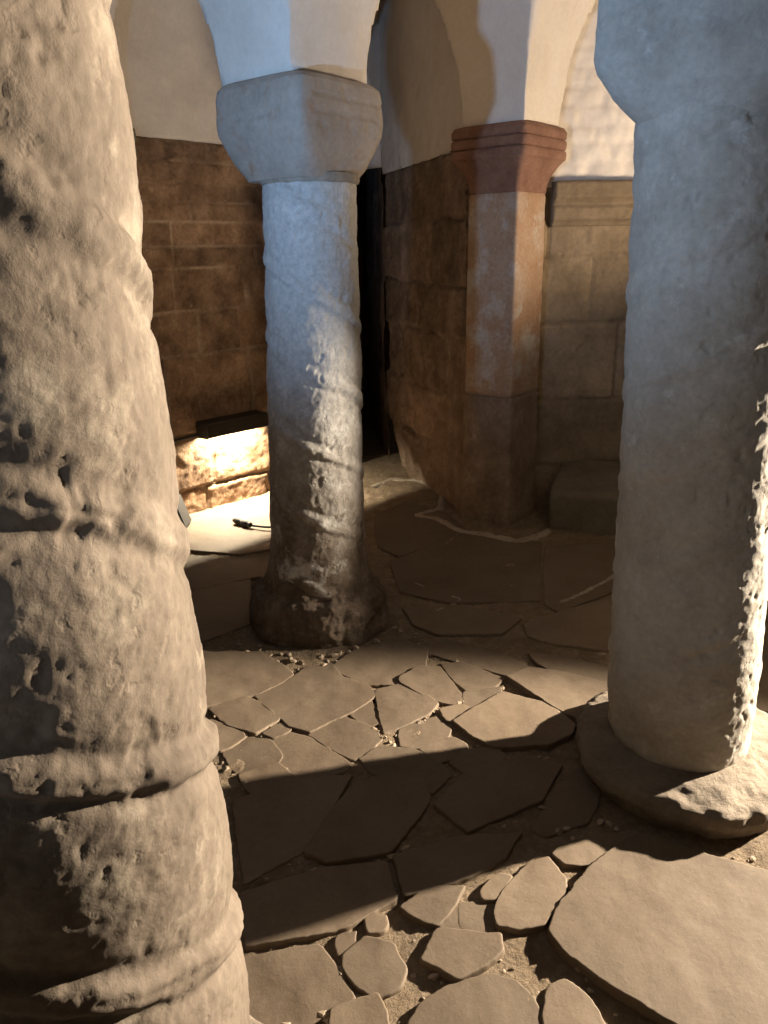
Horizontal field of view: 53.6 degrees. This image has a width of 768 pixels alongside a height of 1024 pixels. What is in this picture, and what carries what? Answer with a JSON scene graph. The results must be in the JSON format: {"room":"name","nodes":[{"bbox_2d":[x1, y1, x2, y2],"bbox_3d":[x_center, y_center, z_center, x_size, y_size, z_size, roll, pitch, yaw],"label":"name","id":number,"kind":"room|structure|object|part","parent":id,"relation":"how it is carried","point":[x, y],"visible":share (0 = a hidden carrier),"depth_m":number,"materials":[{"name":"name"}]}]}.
{"room":"church","nodes":[
{"label":"church","id":0,"kind":"room"},
{"bbox_2d":[114,0,389,513],"bbox_3d":[-0.978,-1.766,4.764,1.819,3.214,4.487,3,19,12],"label":"wall","id":1,"kind":"structure","parent":0,"point":[203,243],"depth_m":4.11,"materials":[{"name":"brown stone"}]},
{"bbox_3d":[-1.460,-1.663,3.431,0.176,0.169,0.670,16,25,41],"label":"cornice","id":2,"kind":"part","parent":1,"relation":"part of","materials":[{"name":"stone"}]},
{"bbox_2d":[174,434,198,441],"bbox_3d":[-1.385,-0.289,3.889,0.015,0.038,1.035,16,25,41],"label":"power cable","id":3,"kind":"object","parent":1,"relation":"attached to","point":[196,435],"visible":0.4,"depth_m":4.18,"materials":[{"name":"black rubber"}]},
{"bbox_2d":[196,410,267,439],"bbox_3d":[-0.861,-0.500,4.340,0.117,0.091,0.415,16,25,41],"label":"wall lamp","id":4,"kind":"object","parent":1,"relation":"attached to","point":[207,429],"visible":1,"depth_m":4.28,"materials":[{"name":"black metal"}]},
{"bbox_2d":[109,0,594,127],"bbox_3d":[-0.189,-2.076,2.625,4.906,1.217,4.790,14,24,38],"label":"arches","id":5,"kind":"structure","parent":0,"point":[512,57],"depth_m":3.22,"materials":[{"name":"white paint"}]},
{"bbox_2d":[367,8,381,168],"bbox_3d":[-0.319,-2.730,4.566,0.300,1.200,0.539,16,25,41],"label":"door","id":6,"kind":"structure","parent":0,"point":[373,59],"depth_m":4.63,"materials":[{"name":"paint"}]},
{"bbox_2d":[379,0,469,513],"bbox_3d":[0.276,-1.681,4.522,0.312,3.215,1.945,-7,20,-17],"label":"wall","id":7,"kind":"structure","parent":0,"point":[425,257],"depth_m":4.32,"materials":[{"name":"stone"}]},
{"bbox_2d":[184,404,767,1023],"bbox_3d":[0.700,0.198,3.610,7.392,0.149,7.888,-1,19,0],"label":"floor","id":8,"kind":"structure","parent":0,"point":[663,925],"depth_m":1.98,"materials":[{"name":"stone slabs"},{"name":"earth"}]},
{"bbox_2d":[0,0,262,1023],"bbox_3d":[-0.404,0.176,0.881,0.601,1.980,0.593,-2,19,-3],"label":"column","id":9,"kind":"structure","parent":8,"relation":"on","point":[119,904],"depth_m":0.73,"materials":[{"name":"stone"}]},
{"bbox_2d":[177,494,191,527],"bbox_3d":[-1.141,-0.004,4.072,0.178,0.160,0.140,-1,19,0],"label":"box","id":10,"kind":"object","parent":8,"relation":"on","point":[182,511],"visible":0.24,"depth_m":4.07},
{"bbox_2d":[232,518,270,527],"bbox_3d":[-0.640,0.063,4.063,0.382,0.039,0.084,3,19,12],"label":"cable","id":11,"kind":"object","parent":8,"relation":"on","point":[245,523],"visible":0.8,"depth_m":4.06,"materials":[{"name":"black rubber"}]},
{"bbox_3d":[-0.583,0.073,4.043,0.272,0.011,0.049,-1,19,0],"label":"cord","id":12,"kind":"part","parent":11,"relation":"part of","materials":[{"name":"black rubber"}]},
{"bbox_2d":[216,70,389,648],"bbox_3d":[-0.275,-0.462,2.789,0.574,1.943,0.569,-1,19,0],"label":"column","id":13,"kind":"structure","parent":8,"relation":"on","point":[308,138],"depth_m":2.59,"materials":[{"name":"stone"}]},
{"bbox_2d":[202,619,755,1023],"bbox_3d":[0.317,0.745,2.084,2.017,0.050,1.963,-1,19,0],"label":"gravel","id":14,"kind":"object","parent":8,"relation":"on","point":[433,976],"visible":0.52,"depth_m":2.00,"materials":[{"name":"beige gravel"}]},
{"bbox_2d":[451,120,566,525],"bbox_3d":[0.613,-0.887,3.913,0.419,1.965,0.421,14,24,37],"label":"pillar","id":15,"kind":"structure","parent":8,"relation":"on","point":[507,167],"depth_m":3.75,"materials":[{"name":"stone"}]},
{"bbox_2d":[548,459,619,535],"bbox_3d":[1.403,-0.051,3.970,1.000,0.304,0.429,6,20,20],"label":"stone ledge","id":16,"kind":"object","parent":8,"relation":"on","point":[584,494],"visible":0.26,"depth_m":3.94,"materials":[{"name":"beige stone"}]},
{"bbox_2d":[575,0,767,839],"bbox_3d":[0.838,-0.192,1.853,0.622,1.996,0.622,14,24,37],"label":"column","id":17,"kind":"structure","parent":8,"relation":"on","point":[677,738],"depth_m":1.73,"materials":[{"name":"stone"}]},
{"bbox_2d":[534,0,634,508],"bbox_3d":[1.013,-1.499,3.906,1.127,3.254,0.347,-2,19,-3],"label":"wall","id":18,"kind":"structure","parent":0,"point":[589,203],"depth_m":3.91,"materials":[{"name":"stone"}]},
{"bbox_3d":[1.099,-1.539,3.799,0.542,0.218,0.156,-3,19,-4],"label":"cornice","id":19,"kind":"part","parent":18,"relation":"part of","materials":[{"name":"stone"}]}
]}

